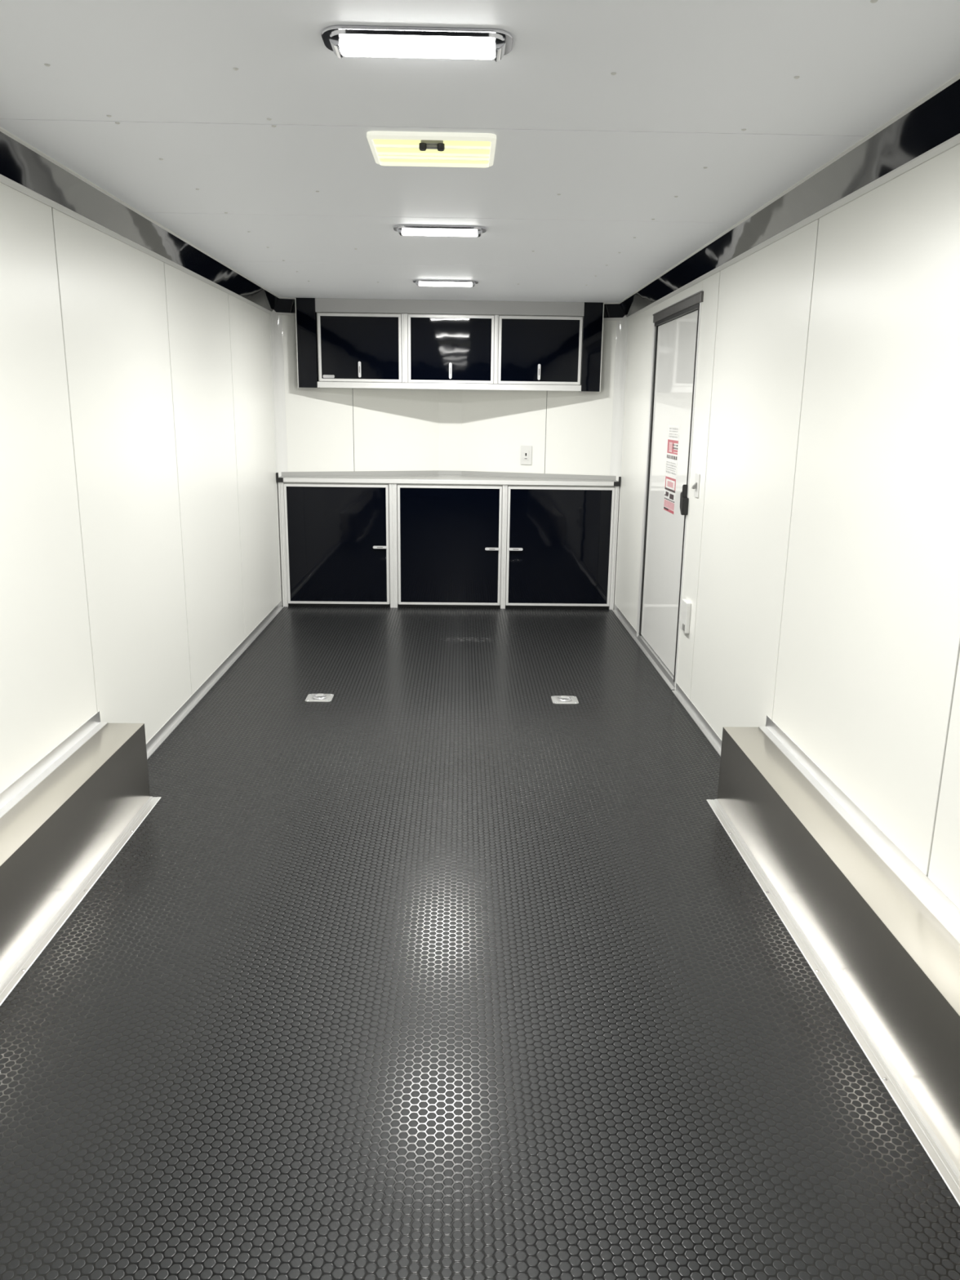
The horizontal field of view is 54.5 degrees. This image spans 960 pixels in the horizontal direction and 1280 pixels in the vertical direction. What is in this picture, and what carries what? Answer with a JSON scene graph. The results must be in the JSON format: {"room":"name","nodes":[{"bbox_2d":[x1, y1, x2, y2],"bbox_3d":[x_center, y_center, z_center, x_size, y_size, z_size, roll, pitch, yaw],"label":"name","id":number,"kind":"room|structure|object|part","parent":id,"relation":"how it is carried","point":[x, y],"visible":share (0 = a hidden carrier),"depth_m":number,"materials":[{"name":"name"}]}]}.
{"room":"cargo space","nodes":[
{"label":"cargo space","id":0,"kind":"room"},
{"bbox_2d":[0,182,280,792],"bbox_3d":[-1.364,-0.234,2.317,0.060,2.100,8.660,0,14,-1],"label":"wall","id":1,"kind":"structure","parent":0,"point":[140,547],"depth_m":3.47,"materials":[{"name":"white"}]},
{"bbox_2d":[0,711,107,818],"bbox_3d":[-1.318,0.630,1.903,0.028,0.045,2.938,0,14,-1],"label":"trim","id":2,"kind":"structure","parent":1,"relation":"attached to","point":[11,796],"depth_m":2.90,"materials":[{"name":"silver metal"}]},
{"bbox_2d":[0,126,295,315],"bbox_3d":[-1.186,-1.206,2.110,0.272,0.109,8.721,0,14,-1],"label":"trim","id":3,"kind":"structure","parent":1,"relation":"attached to","point":[25,169],"depth_m":3.33,"materials":[{"name":"polished black metal"}]},
{"bbox_2d":[146,600,284,759],"bbox_3d":[-1.384,0.149,5.036,0.022,0.045,3.368,0,14,-1],"label":"baseboard","id":4,"kind":"structure","parent":1,"relation":"attached to","point":[171,725],"depth_m":4.68,"materials":[{"name":"silver metal"}]},
{"bbox_2d":[269,309,288,606],"bbox_3d":[-1.398,-1.257,6.492,0.044,2.070,0.115,10,17,33],"label":"trim","id":5,"kind":"structure","parent":1,"relation":"attached to","point":[276,321],"depth_m":6.40,"materials":[{"name":"white"}]},
{"bbox_2d":[282,311,438,471],"bbox_3d":[-0.878,-1.319,6.705,1.193,2.100,0.050,-4,15,-19],"label":"wall","id":6,"kind":"structure","parent":0,"point":[329,429],"depth_m":6.63,"materials":[{"name":"white"}]},
{"bbox_2d":[294,297,404,389],"bbox_3d":[-0.887,-2.034,6.436,0.708,0.580,0.329,0,14,-1],"label":"upper cabinet","id":7,"kind":"object","parent":6,"relation":"attached to","point":[331,347],"visible":0.99,"depth_m":6.30,"materials":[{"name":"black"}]},
{"bbox_3d":[-1.235,-2.002,6.286,0.005,0.579,0.013,0,14,-1],"label":"edge trim","id":8,"kind":"part","parent":7,"relation":"part of","materials":[{"name":"silver metal"}]},
{"bbox_3d":[-1.170,-2.017,6.345,0.126,0.578,0.122,0,14,-1],"label":"panel","id":9,"kind":"part","parent":7,"relation":"part of","materials":[{"name":"black"}]},
{"bbox_3d":[-0.812,-1.976,6.306,0.560,0.440,0.020,0,14,-1],"label":"door","id":10,"kind":"part","parent":7,"relation":"part of","materials":[{"name":"black metal"}]},
{"bbox_3d":[-0.817,-1.837,6.327,0.019,0.105,0.018,0,14,-1],"label":"handle","id":11,"kind":"part","parent":7,"relation":"part of","materials":[{"name":"silver metal"}]},
{"bbox_3d":[-0.812,-1.975,6.304,0.530,0.410,0.008,0,14,-1],"label":"door panel","id":12,"kind":"part","parent":7,"relation":"part of","materials":[{"name":"black"}]},
{"bbox_2d":[315,297,584,315],"bbox_3d":[-0.201,-2.235,6.257,1.803,0.087,0.016,0,14,-1],"label":"trim","id":13,"kind":"structure","parent":6,"relation":"attached to","point":[322,304],"depth_m":6.25,"materials":[{"name":"grey metal"}]},
{"bbox_2d":[438,390,462,471],"bbox_3d":[-0.221,-1.358,6.898,0.174,2.100,0.050,0,14,-1],"label":"wall","id":14,"kind":"structure","parent":0,"point":[450,402],"depth_m":6.83,"materials":[{"name":"white"}]},
{"bbox_2d":[401,313,498,390],"bbox_3d":[-0.207,-1.998,6.498,0.653,0.487,0.407,0,14,-1],"label":"upper cabinet","id":15,"kind":"object","parent":14,"relation":"attached to","point":[439,348],"visible":1,"depth_m":6.31,"materials":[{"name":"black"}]},
{"bbox_3d":[-0.510,-1.976,6.313,0.039,0.445,0.025,0,14,-1],"label":"post","id":16,"kind":"part","parent":15,"relation":"part of","materials":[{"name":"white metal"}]},
{"bbox_2d":[317,381,581,391],"bbox_3d":[-0.207,-1.735,6.375,1.802,0.039,0.025,0,14,-1],"label":"rail","id":17,"kind":"object","parent":15,"relation":"attached to","point":[320,384],"visible":1,"depth_m":6.37,"materials":[{"name":"white metal"}]},
{"bbox_3d":[-0.201,-1.832,6.340,0.019,0.105,0.018,0,14,-1],"label":"handle","id":18,"kind":"part","parent":15,"relation":"part of","materials":[{"name":"silver metal"}]},
{"bbox_3d":[-0.197,-1.970,6.317,0.551,0.410,0.008,0,14,-1],"label":"door panel","id":19,"kind":"part","parent":15,"relation":"part of","materials":[{"name":"black"}]},
{"bbox_3d":[0.110,-1.971,6.326,0.026,0.445,0.025,0,14,-1],"label":"post","id":20,"kind":"part","parent":15,"relation":"part of","materials":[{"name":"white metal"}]},
{"bbox_2d":[0,604,959,1279],"bbox_3d":[-0.152,0.783,2.810,2.500,0.080,9.080,0,14,-1],"label":"floor","id":21,"kind":"structure","parent":0,"point":[439,966],"depth_m":2.19,"materials":[{"name":"black rubber"}]},
{"bbox_2d":[0,723,160,1005],"bbox_3d":[-1.236,0.792,1.948,0.196,0.290,2.944,0,14,-1],"label":"box","id":22,"kind":"object","parent":21,"relation":"on","point":[56,842],"visible":1,"depth_m":2.70,"materials":[{"name":"silver metal"}]},
{"bbox_2d":[305,693,333,702],"bbox_3d":[-0.792,0.281,4.602,0.128,0.012,0.128,0,14,-1],"label":"ring","id":23,"kind":"object","parent":21,"relation":"on","point":[311,697],"visible":1,"depth_m":4.59,"materials":[{"name":"silver metal"}]},
{"bbox_2d":[278,482,390,606],"bbox_3d":[-1.028,-0.701,6.734,0.767,0.884,0.328,0,14,-1],"label":"base cabinet","id":24,"kind":"object","parent":21,"relation":"on","point":[335,536],"visible":0.98,"depth_m":6.59,"materials":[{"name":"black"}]},
{"bbox_3d":[-0.707,-0.656,6.592,0.100,0.019,0.018,0,14,-1],"label":"handle","id":25,"kind":"part","parent":24,"relation":"part of","materials":[{"name":"silver metal"}]},
{"bbox_2d":[388,483,507,608],"bbox_3d":[-0.230,-0.708,6.803,0.828,0.884,0.437,0,14,-1],"label":"base cabinet","id":26,"kind":"object","parent":21,"relation":"on","point":[448,542],"visible":0.99,"depth_m":6.61,"materials":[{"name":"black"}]},
{"bbox_3d":[-0.614,-0.664,6.609,0.053,0.884,0.032,0,14,-1],"label":"post","id":27,"kind":"part","parent":26,"relation":"part of","materials":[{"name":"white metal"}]},
{"bbox_2d":[275,470,621,486],"bbox_3d":[-0.219,-1.169,6.691,2.394,0.065,0.436,0,14,-1],"label":"countertop","id":28,"kind":"structure","parent":26,"relation":"on","point":[434,477],"depth_m":6.59,"materials":[{"name":"grey metal"}]},
{"bbox_3d":[0.086,-0.646,6.609,0.100,0.019,0.018,0,14,-1],"label":"handle","id":29,"kind":"part","parent":26,"relation":"part of","materials":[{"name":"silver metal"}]},
{"bbox_3d":[0.170,-0.658,6.625,0.035,0.884,0.032,0,14,-1],"label":"post","id":30,"kind":"part","parent":26,"relation":"part of","materials":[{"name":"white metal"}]},
{"bbox_2d":[505,484,619,609],"bbox_3d":[0.578,-0.688,6.769,0.780,0.884,0.331,0,14,-1],"label":"base cabinet","id":31,"kind":"object","parent":21,"relation":"on","point":[561,547],"visible":0.98,"depth_m":6.62,"materials":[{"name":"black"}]},
{"bbox_3d":[0.254,-0.644,6.613,0.100,0.019,0.018,0,14,-1],"label":"handle","id":32,"kind":"part","parent":31,"relation":"part of","materials":[{"name":"silver metal"}]},
{"bbox_2d":[551,695,578,704],"bbox_3d":[0.420,0.293,4.621,0.128,0.012,0.128,0,14,-1],"label":"ring","id":33,"kind":"object","parent":21,"relation":"on","point":[560,700],"visible":1,"depth_m":4.61,"materials":[{"name":"silver metal"}]},
{"bbox_2d":[706,726,959,1206],"bbox_3d":[0.967,0.810,1.995,0.196,0.290,2.944,0,14,-1],"label":"box","id":34,"kind":"object","parent":21,"relation":"on","point":[886,964],"visible":1,"depth_m":2.25,"materials":[{"name":"silver metal"}]},
{"bbox_2d":[0,0,959,302],"bbox_3d":[-0.124,-1.321,2.287,2.500,0.063,9.080,0,14,-1],"label":"ceiling","id":35,"kind":"structure","parent":0,"point":[632,135],"depth_m":2.31,"materials":[{"name":"white"}]},
{"bbox_2d":[320,25,513,62],"bbox_3d":[-0.122,-1.165,1.833,0.372,0.026,0.135,0,14,-1],"label":"recessed light","id":36,"kind":"object","parent":35,"relation":"in","point":[343,40],"visible":1,"depth_m":1.80,"materials":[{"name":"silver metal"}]},
{"bbox_2d":[339,37,495,59],"bbox_3d":[-0.122,-1.161,1.834,0.312,0.016,0.064,0,14,-1],"label":"diffuser","id":37,"kind":"object","parent":36,"relation":"attached to","point":[473,48],"depth_m":1.81,"materials":[{"name":"white plastic"}]},
{"bbox_2d":[366,131,496,167],"bbox_3d":[-0.130,-1.350,2.591,0.342,0.034,0.305,0,14,-1],"label":"ceiling vent","id":38,"kind":"object","parent":35,"relation":"in","point":[405,148],"visible":1,"depth_m":2.57,"materials":[{"name":"white"}]},
{"bbox_3d":[-0.152,-1.315,2.483,0.020,0.018,0.020,0,14,-1],"label":"crank knob","id":39,"kind":"part","parent":38,"relation":"part of","materials":[{"name":"black plastic"}]},
{"bbox_3d":[-0.104,-1.315,2.485,0.020,0.018,0.020,0,14,-1],"label":"crank knob","id":40,"kind":"part","parent":38,"relation":"part of","materials":[{"name":"black plastic"}]},
{"bbox_2d":[393,224,486,237],"bbox_3d":[-0.162,-1.643,3.752,0.372,0.026,0.135,0,14,-1],"label":"recessed light","id":41,"kind":"object","parent":35,"relation":"in","point":[402,229],"visible":1,"depth_m":3.72,"materials":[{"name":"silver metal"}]},
{"bbox_2d":[401,229,477,236],"bbox_3d":[-0.162,-1.638,3.753,0.312,0.016,0.064,0,14,-1],"label":"diffuser","id":42,"kind":"object","parent":41,"relation":"attached to","point":[455,233],"depth_m":3.73,"materials":[{"name":"white plastic"}]},
{"bbox_3d":[-0.161,-1.651,3.750,0.372,0.010,0.135,0,14,-1],"label":"plate","id":43,"kind":"part","parent":41,"relation":"part of","materials":[{"name":"silver metal"}]},
{"bbox_2d":[413,279,478,286],"bbox_3d":[-0.196,-2.032,5.314,0.372,0.026,0.135,0,14,-1],"label":"recessed light","id":44,"kind":"object","parent":35,"relation":"in","point":[427,282],"visible":1,"depth_m":5.28,"materials":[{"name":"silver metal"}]},
{"bbox_2d":[418,281,472,286],"bbox_3d":[-0.197,-2.027,5.315,0.312,0.016,0.064,0,14,-1],"label":"diffuser","id":45,"kind":"object","parent":44,"relation":"attached to","point":[420,283],"depth_m":5.29,"materials":[{"name":"white plastic"}]},
{"bbox_3d":[-0.196,-2.039,5.312,0.372,0.010,0.135,0,14,-1],"label":"plate","id":46,"kind":"part","parent":44,"relation":"part of","materials":[{"name":"silver metal"}]},
{"bbox_2d":[461,314,617,475],"bbox_3d":[0.442,-1.308,6.733,1.193,2.100,0.050,5,15,16],"label":"wall","id":47,"kind":"structure","parent":0,"point":[567,432],"depth_m":6.66,"materials":[{"name":"white"}]},
{"bbox_2d":[520,445,532,465],"bbox_3d":[0.333,-1.333,6.728,0.086,0.136,0.011,5,15,16],"label":"power outlet","id":48,"kind":"object","parent":47,"relation":"attached to","point":[526,457],"visible":1,"depth_m":6.72,"materials":[{"name":"white plastic"}]},
{"bbox_2d":[523,450,528,460],"bbox_3d":[0.332,-1.333,6.724,0.044,0.070,0.003,5,15,16],"label":"socket","id":49,"kind":"object","parent":48,"relation":"attached to","point":[526,453],"depth_m":6.72,"materials":[{"name":"white plastic"}]},
{"bbox_2d":[497,302,604,391],"bbox_3d":[0.475,-2.023,6.464,0.706,0.580,0.328,0,14,-1],"label":"upper cabinet","id":50,"kind":"object","parent":47,"relation":"attached to","point":[556,350],"visible":1,"depth_m":6.33,"materials":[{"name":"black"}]},
{"bbox_3d":[0.403,-1.827,6.353,0.019,0.105,0.018,0,14,-1],"label":"handle","id":51,"kind":"part","parent":50,"relation":"part of","materials":[{"name":"silver metal"}]},
{"bbox_3d":[0.407,-1.965,6.329,0.533,0.410,0.008,0,14,-1],"label":"door panel","id":52,"kind":"part","parent":50,"relation":"part of","materials":[{"name":"black"}]},
{"bbox_3d":[0.407,-1.966,6.331,0.563,0.440,0.020,0,14,-1],"label":"door","id":53,"kind":"part","parent":50,"relation":"part of","materials":[{"name":"black metal"}]},
{"bbox_3d":[0.760,-2.001,6.386,0.126,0.578,0.122,0,14,-1],"label":"panel","id":54,"kind":"part","parent":50,"relation":"part of","materials":[{"name":"black"}]},
{"bbox_3d":[0.827,-1.985,6.330,0.005,0.579,0.013,0,14,-1],"label":"edge trim","id":55,"kind":"part","parent":50,"relation":"part of","materials":[{"name":"silver metal"}]},
{"bbox_2d":[614,143,959,908],"bbox_3d":[1.095,-0.214,2.369,0.060,2.100,8.660,0,14,-1],"label":"wall","id":56,"kind":"structure","parent":0,"point":[821,575],"depth_m":2.76,"materials":[{"name":"white"}]},
{"bbox_2d":[609,315,628,609],"bbox_3d":[0.969,-1.238,6.542,0.044,2.070,0.115,-9,17,-36],"label":"trim","id":57,"kind":"structure","parent":56,"relation":"attached to","point":[622,326],"depth_m":6.45,"materials":[{"name":"white"}]},
{"bbox_2d":[612,604,636,638],"bbox_3d":[0.971,-0.134,6.299,0.022,0.045,0.868,0,14,-1],"label":"baseboard","id":58,"kind":"structure","parent":56,"relation":"attached to","point":[631,630],"depth_m":6.26,"materials":[{"name":"silver metal"}]},
{"bbox_2d":[633,289,703,690],"bbox_3d":[1.024,-0.815,5.096,0.078,1.949,1.134,0,14,-1],"label":"door","id":59,"kind":"structure","parent":56,"relation":"in","point":[676,326],"depth_m":5.10,"materials":[{"name":"white metal"}]},
{"bbox_2d":[663,425,679,514],"bbox_3d":[1.027,-0.917,5.004,0.001,0.456,0.265,0,14,-1],"label":"warning sticker","id":60,"kind":"object","parent":59,"relation":"attached to","point":[673,431],"visible":1,"depth_m":5.00,"materials":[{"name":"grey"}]},
{"bbox_2d":[680,599,691,633],"bbox_3d":[1.004,-0.117,4.566,0.028,0.150,0.110,0,14,-1],"label":"outlet box","id":61,"kind":"object","parent":56,"relation":"attached to","point":[686,605],"visible":1,"depth_m":4.53,"materials":[{"name":"white plastic"}]},
{"bbox_2d":[691,473,700,497],"bbox_3d":[1.014,-0.729,4.396,0.025,0.110,0.075,0,14,-1],"label":"light switch","id":62,"kind":"object","parent":56,"relation":"attached to","point":[695,486],"visible":1,"depth_m":4.38,"materials":[{"name":"white plastic"}]},
{"bbox_2d":[671,682,721,756],"bbox_3d":[1.012,0.408,4.124,0.022,0.045,1.383,0,14,-1],"label":"baseboard","id":63,"kind":"structure","parent":56,"relation":"attached to","point":[714,740],"depth_m":4.31,"materials":[{"name":"silver metal"}]},
{"bbox_2d":[603,72,959,320],"bbox_3d":[0.942,-1.188,2.155,0.272,0.109,8.721,0,14,-1],"label":"trim","id":64,"kind":"structure","parent":56,"relation":"attached to","point":[929,127],"depth_m":2.76,"materials":[{"name":"glossy black plastic"}]},
{"bbox_2d":[758,715,959,943],"bbox_3d":[1.053,0.649,1.954,0.028,0.045,2.938,0,14,-1],"label":"trim","id":65,"kind":"structure","parent":56,"relation":"attached to","point":[946,912],"depth_m":2.49,"materials":[{"name":"silver metal"}]}
]}

